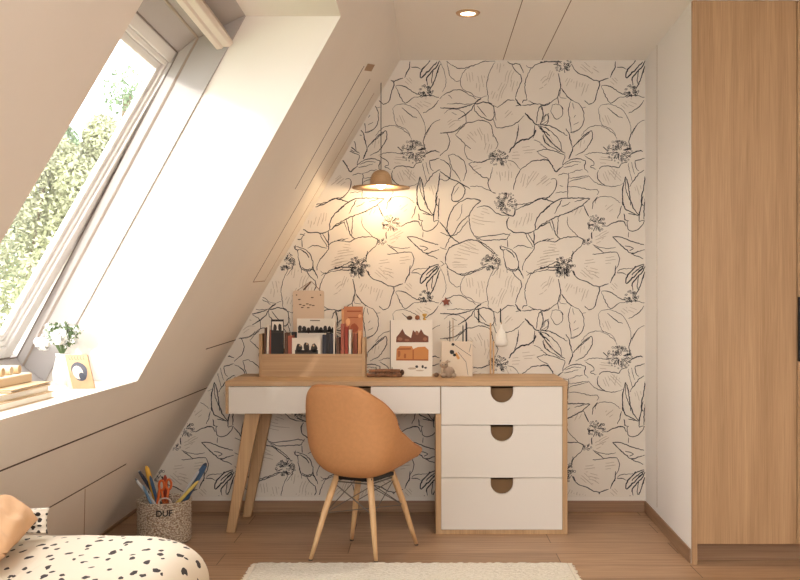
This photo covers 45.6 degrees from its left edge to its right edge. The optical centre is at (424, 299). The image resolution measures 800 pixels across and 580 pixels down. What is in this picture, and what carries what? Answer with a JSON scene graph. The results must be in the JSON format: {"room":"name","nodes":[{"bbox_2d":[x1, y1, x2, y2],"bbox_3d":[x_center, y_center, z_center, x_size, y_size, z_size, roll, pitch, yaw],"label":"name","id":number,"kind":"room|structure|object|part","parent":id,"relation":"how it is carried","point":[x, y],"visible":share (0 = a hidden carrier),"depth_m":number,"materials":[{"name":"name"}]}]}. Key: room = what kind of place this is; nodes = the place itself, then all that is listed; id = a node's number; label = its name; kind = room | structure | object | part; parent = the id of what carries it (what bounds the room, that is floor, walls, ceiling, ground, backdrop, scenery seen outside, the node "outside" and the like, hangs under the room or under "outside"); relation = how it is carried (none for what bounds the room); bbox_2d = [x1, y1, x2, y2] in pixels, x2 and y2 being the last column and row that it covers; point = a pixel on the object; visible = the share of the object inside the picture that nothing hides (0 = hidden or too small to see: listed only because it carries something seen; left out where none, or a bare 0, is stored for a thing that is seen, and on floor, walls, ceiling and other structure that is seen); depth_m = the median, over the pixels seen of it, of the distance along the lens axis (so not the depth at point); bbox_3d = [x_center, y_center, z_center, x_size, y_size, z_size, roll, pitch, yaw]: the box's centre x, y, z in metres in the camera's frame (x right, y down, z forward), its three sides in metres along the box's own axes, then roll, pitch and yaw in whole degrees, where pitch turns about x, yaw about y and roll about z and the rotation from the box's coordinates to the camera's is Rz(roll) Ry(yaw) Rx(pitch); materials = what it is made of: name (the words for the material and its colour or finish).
{"room":"attic bedroom","nodes":[
{"label":"attic bedroom","id":0,"kind":"room"},
{"bbox_2d":[0,0,399,535],"bbox_3d":[-1.127,-0.101,1.952,2.041,2.502,6.605,0,0,0],"label":"wall","id":1,"kind":"structure","parent":0,"point":[297,81],"depth_m":3.50,"materials":[{"name":"white paint"}]},
{"bbox_2d":[0,391,53,411],"bbox_3d":[-1.262,0.293,2.660,0.215,0.022,0.600,0,0,0],"label":"book","id":2,"kind":"object","parent":1,"relation":"on","point":[15,403],"visible":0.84,"depth_m":2.75,"materials":[{"name":"beige paper"}]},
{"bbox_2d":[0,385,50,402],"bbox_3d":[-1.270,0.272,2.663,0.210,0.020,0.565,0,0,1],"label":"book","id":3,"kind":"object","parent":2,"relation":"on","point":[3,397],"visible":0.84,"depth_m":2.76,"materials":[{"name":"beige paper"}]},
{"bbox_2d":[0,381,50,393],"bbox_3d":[-1.265,0.257,2.805,0.210,0.010,0.290,0,0,-1],"label":"book","id":4,"kind":"object","parent":3,"relation":"on","point":[33,384],"visible":0.9,"depth_m":2.77,"materials":[{"name":"brown paper"}]},
{"bbox_2d":[0,365,31,387],"bbox_3d":[-1.295,0.226,2.800,0.160,0.054,0.280,0,0,0],"label":"wooden tray","id":5,"kind":"object","parent":4,"relation":"on","point":[10,375],"visible":1,"depth_m":2.83,"materials":[{"name":"beige wood"}]},
{"bbox_2d":[33,321,84,384],"bbox_3d":[-1.313,0.189,3.416,0.145,0.230,0.137,0,0,24],"label":"flower vase","id":6,"kind":"object","parent":1,"relation":"on","point":[58,334],"visible":0.95,"depth_m":3.39,"materials":[{"name":"white ceramic"}]},
{"bbox_2d":[61,355,95,388],"bbox_3d":[-1.199,0.247,3.272,0.131,0.118,0.061,0,0,29],"label":"picture","id":7,"kind":"object","parent":1,"relation":"on","point":[77,368],"visible":1,"depth_m":3.26,"materials":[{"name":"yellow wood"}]},
{"bbox_2d":[100,508,136,534],"bbox_3d":[-1.566,1.139,1.897,0.026,0.022,6.493,0,0,0],"label":"baseboard","id":8,"kind":"structure","parent":1,"relation":"attached to","point":[127,516],"depth_m":4.84,"materials":[{"name":"brown wood"}]},
{"bbox_2d":[0,0,245,380],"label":"window","id":9,"kind":"structure","parent":1,"relation":"in","point":[183,61],"depth_m":3.43,"materials":[{"name":"grey"}]},
{"bbox_3d":[-1.535,0.181,2.679,0.061,0.060,1.484,0,0,0],"label":"rail","id":10,"kind":"part","parent":9,"relation":"part of","materials":[{"name":"white paint"}]},
{"bbox_3d":[-1.228,-0.350,3.458,0.674,1.122,0.075,0,0,0],"label":"rail","id":11,"kind":"part","parent":9,"relation":"part of","materials":[{"name":"white paint"}]},
{"bbox_3d":[-0.922,-0.881,2.679,0.061,0.060,1.484,0,0,0],"label":"rail","id":12,"kind":"part","parent":9,"relation":"part of","materials":[{"name":"white paint"}]},
{"bbox_2d":[176,0,232,49],"bbox_3d":[-0.728,-0.935,2.641,0.084,0.077,1.522,0,0,0],"label":"roller blind","id":13,"kind":"object","parent":9,"relation":"attached to","point":[201,14],"visible":1,"depth_m":3.11,"materials":[{"name":"beige fabric"}]},
{"bbox_2d":[352,170,409,190],"bbox_3d":[-0.231,-0.862,4.985,0.304,0.557,0.304,0,0,0],"label":"pendant lamp","id":14,"kind":"object","parent":1,"relation":"hanging from","point":[380,180],"visible":1,"depth_m":4.96,"materials":[{"name":"brown"}]},
{"bbox_3d":[-0.231,-0.611,4.985,0.056,0.056,0.056,0,0,0],"label":"bulb","id":15,"kind":"part","parent":14,"relation":"part of","materials":[{"name":"beige glass"}]},
{"bbox_2d":[136,60,645,511],"bbox_3d":[0.536,-0.101,5.204,4.328,2.602,0.102,0,0,0],"label":"wall","id":16,"kind":"structure","parent":0,"point":[525,198],"depth_m":5.15,"materials":[{"name":"beige paper"}]},
{"bbox_2d":[293,281,323,331],"bbox_3d":[-0.631,0.070,5.144,0.168,0.348,0.015,0,0,0],"label":"board","id":17,"kind":"object","parent":16,"relation":"attached to","point":[306,304],"visible":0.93,"depth_m":5.14,"materials":[{"name":"beige paper"}]},
{"bbox_2d":[191,501,643,511],"bbox_3d":[-0.181,1.119,5.149,2.738,0.062,0.012,0,0,0],"label":"baseboard","id":18,"kind":"structure","parent":16,"relation":"attached to","point":[197,506],"depth_m":5.14,"materials":[{"name":"brown wood"}]},
{"bbox_2d":[442,297,449,304],"bbox_3d":[0.113,0.008,5.147,0.048,0.047,0.012,0,0,0],"label":"star","id":19,"kind":"object","parent":16,"relation":"attached to","point":[445,301],"visible":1,"depth_m":5.14,"materials":[{"name":"brown"}]},
{"bbox_3d":[0.409,0.084,5.140,0.006,0.076,0.026,0,0,0],"label":"wall hook","id":20,"kind":"object","parent":16,"relation":"attached to","visible":0},
{"bbox_2d":[495,322,507,346],"bbox_3d":[0.412,0.187,5.135,0.072,0.135,0.030,0,0,0],"label":"pouch","id":21,"kind":"object","parent":20,"relation":"hanging from","point":[501,339],"visible":1,"depth_m":5.13,"materials":[{"name":"white fabric"}]},
{"bbox_2d":[106,512,799,579],"bbox_3d":[0.150,1.190,1.952,5.100,0.080,6.605,0,0,0],"label":"floor","id":22,"kind":"structure","parent":0,"point":[600,545],"depth_m":4.45,"materials":[{"name":"brown wood"}]},
{"bbox_2d":[0,535,208,579],"bbox_3d":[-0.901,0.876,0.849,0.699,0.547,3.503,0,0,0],"label":"bed","id":23,"kind":"object","parent":22,"relation":"on","point":[34,557],"visible":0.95,"depth_m":2.27,"materials":[{"name":"white fabric with black spots"}]},
{"bbox_2d":[0,494,37,559],"bbox_3d":[-1.040,0.523,2.220,0.191,0.145,0.302,0,0,-9],"label":"cushion","id":24,"kind":"object","parent":23,"relation":"on","point":[16,518],"visible":1,"depth_m":2.23,"materials":[{"name":"orange fabric"}]},
{"bbox_2d":[26,508,48,533],"bbox_3d":[-1.045,0.563,2.417,0.170,0.064,0.063,0,0,0],"label":"cushion","id":25,"kind":"object","parent":23,"relation":"on","point":[40,526],"visible":0.36,"depth_m":2.41,"materials":[{"name":"white fabric"}]},
{"bbox_2d":[136,493,191,542],"bbox_3d":[-1.246,1.049,4.539,0.259,0.201,0.262,0,0,0],"label":"woven basket","id":26,"kind":"object","parent":22,"relation":"on","point":[172,521],"visible":0.87,"depth_m":4.44,"materials":[{"name":"wicker"}]},
{"bbox_2d":[135,478,155,503],"bbox_3d":[-1.282,0.966,4.506,0.188,0.243,0.014,0,0,0],"label":"pen","id":27,"kind":"object","parent":26,"relation":"in","point":[137,480],"visible":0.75,"depth_m":4.50,"materials":[{"name":"silver metal"}]},
{"bbox_2d":[143,485,151,503],"bbox_3d":[-1.271,0.986,4.458,0.110,0.237,0.012,0,0,0],"label":"pen","id":28,"kind":"object","parent":26,"relation":"in","point":[144,488],"visible":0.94,"depth_m":4.45,"materials":[{"name":"blue plastic"}]},
{"bbox_2d":[138,470,161,503],"bbox_3d":[-1.302,0.957,4.608,0.184,0.274,0.016,0,0,0],"label":"pen","id":29,"kind":"object","parent":26,"relation":"in","point":[139,471],"visible":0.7,"depth_m":4.60,"materials":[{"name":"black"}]},
{"bbox_2d":[145,466,159,503],"bbox_3d":[-1.301,0.952,4.587,0.104,0.304,0.025,0,0,0],"label":"pen","id":30,"kind":"object","parent":26,"relation":"in","point":[147,470],"visible":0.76,"depth_m":4.58,"materials":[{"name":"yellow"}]},
{"bbox_2d":[149,476,156,501],"bbox_3d":[-1.273,0.975,4.536,0.085,0.274,0.016,0,0,0],"label":"pen","id":31,"kind":"object","parent":26,"relation":"in","point":[150,477],"visible":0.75,"depth_m":4.53,"materials":[{"name":"blue plastic"}]},
{"bbox_2d":[156,485,160,503],"bbox_3d":[-1.258,0.991,4.446,0.040,0.248,0.012,0,0,0],"label":"pen","id":32,"kind":"object","parent":26,"relation":"in","point":[159,488],"visible":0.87,"depth_m":4.44,"materials":[{"name":"orange plastic"}]},
{"bbox_2d":[158,478,172,503],"bbox_3d":[-1.237,0.969,4.521,0.071,0.242,0.013,0,0,0],"label":"scissors","id":33,"kind":"object","parent":26,"relation":"in","point":[168,479],"visible":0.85,"depth_m":4.52,"materials":[{"name":"orange plastic"}]},
{"bbox_2d":[163,475,168,503],"bbox_3d":[-1.259,0.985,4.630,0.034,0.263,0.022,0,0,0],"label":"pen","id":34,"kind":"object","parent":26,"relation":"in","point":[165,476],"visible":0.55,"depth_m":4.62,"materials":[{"name":"red"}]},
{"bbox_2d":[175,481,198,502],"bbox_3d":[-1.174,0.964,4.474,0.217,0.228,0.016,0,0,0],"label":"pen","id":35,"kind":"object","parent":26,"relation":"in","point":[191,488],"visible":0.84,"depth_m":4.47,"materials":[{"name":"yellow plastic"}]},
{"bbox_2d":[180,471,198,496],"bbox_3d":[-1.163,0.950,4.490,0.192,0.287,0.013,0,0,0],"label":"pen","id":36,"kind":"object","parent":26,"relation":"in","point":[197,472],"visible":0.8,"depth_m":4.49,"materials":[{"name":"silver metal"}]},
{"bbox_2d":[181,463,206,501],"bbox_3d":[-1.146,0.941,4.559,0.199,0.320,0.028,0,0,0],"label":"pen","id":37,"kind":"object","parent":26,"relation":"in","point":[203,467],"visible":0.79,"depth_m":4.55,"materials":[{"name":"blue plastic"}]},
{"bbox_2d":[306,384,421,561],"bbox_3d":[-0.284,0.758,4.309,0.484,0.784,0.510,0,0,28],"label":"desk chair","id":38,"kind":"object","parent":22,"relation":"on","point":[352,434],"visible":0.99,"depth_m":4.13,"materials":[{"name":"orange fabric"}]},
{"bbox_3d":[-0.448,0.963,4.239,0.166,0.368,0.031,0,0,-39],"label":"leg","id":39,"kind":"part","parent":38,"relation":"part of","materials":[{"name":"brown wood"}]},
{"bbox_3d":[-0.327,0.963,4.491,0.030,0.366,0.124,0,0,-28],"label":"leg","id":40,"kind":"part","parent":38,"relation":"part of","materials":[{"name":"brown wood"}]},
{"bbox_3d":[-0.274,0.796,4.326,0.200,0.018,0.210,0,0,28],"label":"seat mount","id":41,"kind":"part","parent":38,"relation":"part of","materials":[{"name":"black metal"}]},
{"bbox_3d":[-0.232,0.964,4.186,0.030,0.362,0.070,0,0,-36],"label":"leg","id":42,"kind":"part","parent":38,"relation":"part of","materials":[{"name":"brown wood"}]},
{"bbox_3d":[-0.099,0.963,4.410,0.165,0.368,0.030,0,0,-36],"label":"leg","id":43,"kind":"part","parent":38,"relation":"part of","materials":[{"name":"brown wood"}]},
{"bbox_2d":[225,374,567,533],"bbox_3d":[-0.141,0.774,4.899,1.684,0.752,0.479,0,0,0],"label":"desk","id":44,"kind":"object","parent":22,"relation":"on","point":[501,440],"visible":0.91,"depth_m":4.66,"materials":[{"name":"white wood"}]},
{"bbox_3d":[-0.972,0.491,4.891,0.015,0.136,0.455,0,0,0],"label":"panel","id":45,"kind":"part","parent":44,"relation":"part of","materials":[{"name":"brown wood"}]},
{"bbox_3d":[-0.899,0.855,4.713,0.168,0.591,0.045,0,0,0],"label":"leg","id":46,"kind":"part","parent":44,"relation":"part of","materials":[{"name":"brown wood"}]},
{"bbox_3d":[-0.885,0.855,5.051,0.160,0.591,0.045,0,0,0],"label":"leg","id":47,"kind":"part","parent":44,"relation":"part of","materials":[{"name":"brown wood"}]},
{"bbox_2d":[259,333,366,376],"bbox_3d":[-0.585,0.287,4.994,0.549,0.222,0.152,0,0,0],"label":"desk organizer","id":48,"kind":"object","parent":44,"relation":"on","point":[270,365],"visible":0.92,"depth_m":4.92,"materials":[{"name":"brown wood"}]},
{"bbox_3d":[-0.852,0.287,4.994,0.016,0.222,0.152,0,0,0],"label":"panel","id":49,"kind":"part","parent":48,"relation":"part of","materials":[{"name":"brown wood"}]},
{"bbox_2d":[264,327,266,353],"bbox_3d":[-0.834,0.267,4.990,0.016,0.245,0.100,0,0,0],"label":"book","id":50,"kind":"object","parent":48,"relation":"in","point":[265,330],"visible":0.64,"depth_m":4.94,"materials":[{"name":"brown paper"}]},
{"bbox_2d":[266,325,270,353],"bbox_3d":[-0.819,0.262,4.990,0.018,0.255,0.100,0,0,0],"label":"book","id":51,"kind":"object","parent":48,"relation":"in","point":[269,326],"visible":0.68,"depth_m":4.94,"materials":[{"name":"beige paper"}]},
{"bbox_2d":[269,330,270,353],"bbox_3d":[-0.805,0.272,4.990,0.016,0.235,0.100,0,0,0],"label":"book","id":52,"kind":"object","parent":48,"relation":"in","point":[270,330],"visible":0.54,"depth_m":4.94,"materials":[{"name":"brown paper"}]},
{"bbox_2d":[271,319,283,353],"bbox_3d":[-0.768,0.246,4.940,0.066,0.288,0.007,0,0,0],"label":"magazine","id":53,"kind":"object","parent":48,"relation":"in","point":[277,325],"visible":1,"depth_m":4.94,"materials":[{"name":"black paper"}]},
{"bbox_2d":[285,332,289,353],"bbox_3d":[-0.723,0.280,4.990,0.016,0.219,0.100,0,0,0],"label":"book","id":54,"kind":"object","parent":48,"relation":"in","point":[287,334],"visible":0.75,"depth_m":4.94,"materials":[{"name":"brown paper"}]},
{"bbox_2d":[288,335,294,353],"bbox_3d":[-0.702,0.287,4.990,0.021,0.203,0.100,0,0,0],"label":"book","id":55,"kind":"object","parent":48,"relation":"in","point":[290,337],"visible":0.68,"depth_m":4.94,"materials":[{"name":"brown paper"}]},
{"bbox_2d":[292,338,320,353],"bbox_3d":[-0.617,0.293,4.933,0.148,0.192,0.004,0,0,0],"label":"print","id":56,"kind":"object","parent":48,"relation":"in","point":[299,345],"visible":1,"depth_m":4.93,"materials":[{"name":"beige paper"}]},
{"bbox_3d":[-0.585,0.339,4.925,0.518,0.119,0.010,0,0,0],"label":"panel","id":57,"kind":"part","parent":48,"relation":"part of","materials":[{"name":"brown wood"}]},
{"bbox_2d":[297,318,336,353],"bbox_3d":[-0.573,0.244,5.026,0.209,0.292,0.004,0,0,0],"label":"print","id":58,"kind":"object","parent":48,"relation":"in","point":[306,327],"visible":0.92,"depth_m":5.03,"materials":[{"name":"beige paper"}]},
{"bbox_2d":[322,334,325,353],"bbox_3d":[-0.524,0.285,4.990,0.018,0.209,0.100,0,0,0],"label":"book","id":59,"kind":"object","parent":48,"relation":"in","point":[323,335],"visible":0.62,"depth_m":4.94,"materials":[{"name":"grey paper"}]},
{"bbox_2d":[326,332,330,353],"bbox_3d":[-0.504,0.280,4.990,0.019,0.219,0.100,0,0,0],"label":"book","id":60,"kind":"object","parent":48,"relation":"in","point":[327,333],"visible":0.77,"depth_m":4.94,"materials":[{"name":"black paper"}]},
{"bbox_2d":[330,333,332,353],"bbox_3d":[-0.486,0.282,4.990,0.014,0.214,0.100,0,0,0],"label":"book","id":61,"kind":"object","parent":48,"relation":"in","point":[331,334],"visible":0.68,"depth_m":4.94,"materials":[{"name":"grey paper"}]},
{"bbox_2d":[333,322,335,353],"bbox_3d":[-0.473,0.251,4.990,0.007,0.276,0.100,0,0,0],"label":"book","id":62,"kind":"object","parent":48,"relation":"in","point":[334,323],"visible":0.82,"depth_m":4.94,"materials":[{"name":"beige paper"}]},
{"bbox_2d":[336,337,340,353],"bbox_3d":[-0.453,0.293,4.990,0.016,0.193,0.100,0,0,0],"label":"book","id":63,"kind":"object","parent":48,"relation":"in","point":[338,339],"visible":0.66,"depth_m":4.94,"materials":[{"name":"brown paper"}]},
{"bbox_2d":[341,323,345,353],"bbox_3d":[-0.429,0.256,4.980,0.019,0.266,0.080,0,0,0],"label":"book","id":64,"kind":"object","parent":48,"relation":"in","point":[343,326],"visible":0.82,"depth_m":4.94,"materials":[{"name":"brown paper"}]},
{"bbox_2d":[345,326,348,353],"bbox_3d":[-0.409,0.264,4.980,0.016,0.250,0.080,0,0,0],"label":"book","id":65,"kind":"object","parent":48,"relation":"in","point":[346,327],"visible":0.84,"depth_m":4.94,"materials":[{"name":"red paper"}]},
{"bbox_2d":[349,329,351,353],"bbox_3d":[-0.391,0.272,4.980,0.012,0.234,0.080,0,0,0],"label":"book","id":66,"kind":"object","parent":48,"relation":"in","point":[350,331],"visible":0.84,"depth_m":4.94,"materials":[{"name":"beige paper"}]},
{"bbox_2d":[344,306,362,353],"bbox_3d":[-0.379,0.212,5.031,0.100,0.355,0.005,0,0,0],"label":"card","id":67,"kind":"object","parent":48,"relation":"in","point":[353,315],"visible":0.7,"depth_m":5.03,"materials":[{"name":"brown paper"}]},
{"bbox_2d":[354,333,357,353],"bbox_3d":[-0.361,0.282,4.980,0.019,0.214,0.080,0,0,0],"label":"book","id":68,"kind":"object","parent":48,"relation":"in","point":[355,335],"visible":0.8,"depth_m":4.94,"materials":[{"name":"brown paper"}]},
{"bbox_2d":[358,330,361,353],"bbox_3d":[-0.340,0.275,4.980,0.017,0.229,0.080,0,0,0],"label":"book","id":69,"kind":"object","parent":48,"relation":"in","point":[359,331],"visible":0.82,"depth_m":4.94,"materials":[{"name":"brown paper"}]},
{"bbox_3d":[-0.319,0.298,4.994,0.016,0.202,0.152,0,0,0],"label":"panel","id":70,"kind":"part","parent":48,"relation":"part of","materials":[{"name":"brown wood"}]},
{"bbox_3d":[-0.444,0.492,4.670,1.038,0.132,0.018,0,0,0],"label":"drawer","id":71,"kind":"part","parent":44,"relation":"part of","materials":[{"name":"beige paint"}]},
{"bbox_2d":[367,368,403,376],"bbox_3d":[-0.203,0.372,4.901,0.191,0.054,0.054,0,0,0],"label":"pencil case","id":72,"kind":"object","parent":44,"relation":"on","point":[376,372],"visible":1,"depth_m":4.88,"materials":[{"name":"brown leather"}]},
{"bbox_2d":[390,320,431,375],"bbox_3d":[-0.072,0.251,4.955,0.222,0.294,0.013,0,0,0],"label":"board","id":73,"kind":"object","parent":44,"relation":"on","point":[410,340],"visible":0.98,"depth_m":4.95,"materials":[{"name":"beige paper"}]},
{"bbox_2d":[440,360,455,377],"bbox_3d":[0.118,0.353,4.875,0.085,0.092,0.049,0,0,0],"label":"animal figurine","id":74,"kind":"object","parent":44,"relation":"on","point":[448,371],"visible":1,"depth_m":4.86,"materials":[{"name":"beige ceramic"}]},
{"bbox_2d":[441,341,471,375],"bbox_3d":[0.167,0.307,5.000,0.162,0.182,0.081,0,0,0],"label":"art print","id":75,"kind":"object","parent":44,"relation":"on","point":[459,353],"visible":0.97,"depth_m":4.96,"materials":[{"name":"beige paper"}]},
{"bbox_2d":[465,322,466,340],"bbox_3d":[0.217,0.254,4.990,0.008,0.277,0.008,0,0,22],"label":"pen","id":76,"kind":"object","parent":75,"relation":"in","point":[466,322],"visible":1,"depth_m":4.99,"materials":[{"name":"grey plastic"}]},
{"bbox_2d":[490,323,490,373],"bbox_3d":[0.354,0.261,5.128,0.009,0.274,0.006,0,0,0],"label":"wooden stick","id":77,"kind":"object","parent":44,"relation":"on","point":[490,323],"visible":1,"depth_m":5.13,"materials":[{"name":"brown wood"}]},
{"bbox_2d":[493,341,493,373],"bbox_3d":[0.370,0.310,5.128,0.009,0.177,0.006,0,0,0],"label":"wooden stick","id":78,"kind":"object","parent":44,"relation":"on","point":[493,341],"visible":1,"depth_m":5.13,"materials":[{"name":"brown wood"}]},
{"bbox_3d":[0.377,1.001,4.670,0.594,0.252,0.018,0,0,0],"label":"drawer","id":79,"kind":"part","parent":44,"relation":"part of","materials":[{"name":"beige paint"}]},
{"bbox_3d":[0.377,0.744,4.670,0.594,0.256,0.018,0,0,0],"label":"drawer","id":80,"kind":"part","parent":44,"relation":"part of","materials":[{"name":"beige paint"}]},
{"bbox_3d":[0.377,0.519,4.670,0.594,0.187,0.018,0,0,0],"label":"drawer","id":81,"kind":"part","parent":44,"relation":"part of","materials":[{"name":"beige paint"}]},
{"bbox_3d":[0.376,0.787,4.891,0.647,0.727,0.457,0,0,0],"label":"cabinet frame","id":82,"kind":"part","parent":44,"relation":"part of","materials":[{"name":"brown wood"}]},
{"bbox_2d":[241,562,581,579],"bbox_3d":[-0.055,1.143,3.569,1.405,0.012,1.145,0,0,0],"label":"rug","id":83,"kind":"object","parent":22,"relation":"on","point":[263,570],"visible":1,"depth_m":4.00,"materials":[{"name":"beige carpet"}]},
{"bbox_2d":[691,1,799,564],"bbox_3d":[1.926,-0.076,4.486,1.528,2.451,0.739,0,0,0],"label":"wardrobe","id":84,"kind":"object","parent":22,"relation":"on","point":[745,55],"visible":0.92,"depth_m":4.13,"materials":[{"name":"brown wood"}]},
{"bbox_3d":[1.935,-0.120,4.139,0.630,2.363,0.015,0,0,0],"label":"door","id":85,"kind":"part","parent":84,"relation":"part of","materials":[{"name":"brown wood"}]},
{"bbox_3d":[1.633,0.127,4.124,0.024,0.280,0.016,0,0,0],"label":"handle","id":86,"kind":"part","parent":84,"relation":"part of","materials":[{"name":"black metal"}]},
{"bbox_2d":[394,0,799,59],"bbox_3d":[1.132,-1.342,1.952,3.136,0.081,6.605,0,0,0],"label":"ceiling","id":87,"kind":"structure","parent":0,"point":[426,29],"depth_m":4.54,"materials":[{"name":"white paint"}]},
{"bbox_2d":[456,9,479,16],"bbox_3d":[0.195,-1.299,4.310,0.112,0.007,0.112,0,0,0],"label":"recessed light","id":88,"kind":"object","parent":87,"relation":"in","point":[465,12],"visible":1,"depth_m":4.30,"materials":[{"name":"brown"}]},
{"bbox_2d":[645,3,690,548],"bbox_3d":[1.188,-0.076,4.652,0.022,2.452,1.006,0,0,2],"label":"wall","id":89,"kind":"structure","parent":0,"point":[668,66],"depth_m":4.57,"materials":[{"name":"white paint"}]},
{"bbox_2d":[644,501,690,562],"bbox_3d":[1.175,1.119,4.652,0.008,0.062,1.006,0,0,2],"label":"baseboard","id":90,"kind":"structure","parent":89,"relation":"attached to","point":[680,545],"depth_m":4.56,"materials":[{"name":"brown wood"}]},
{"label":"outside","id":91,"kind":"structure","parent":0,"visible":0},
{"bbox_3d":[-16.100,4.200,15.000,27.800,0.100,50.000,0,0,0],"label":"ground","id":92,"kind":"structure","parent":91,"visible":0},
{"bbox_2d":[0,126,84,309],"bbox_3d":[-6.923,0.485,16.480,3.491,7.341,2.392,0,0,-7],"label":"tree","id":93,"kind":"object","parent":92,"relation":"on","point":[70,132],"visible":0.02,"depth_m":16.36,"materials":[{"name":"green plant"}]},
{"bbox_2d":[0,113,118,328],"bbox_3d":[-5.168,0.840,12.489,3.242,6.632,2.241,0,0,12],"label":"tree","id":94,"kind":"object","parent":92,"relation":"on","point":[68,169],"visible":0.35,"depth_m":12.22,"materials":[{"name":"green plant"}]},
{"bbox_2d":[101,64,144,121],"bbox_3d":[-4.630,0.309,14.195,1.482,7.693,0.833,0,0,0],"label":"tree","id":95,"kind":"object","parent":92,"relation":"on","point":[126,98],"visible":0.17,"depth_m":14.10,"materials":[{"name":"green plant"}]}
]}

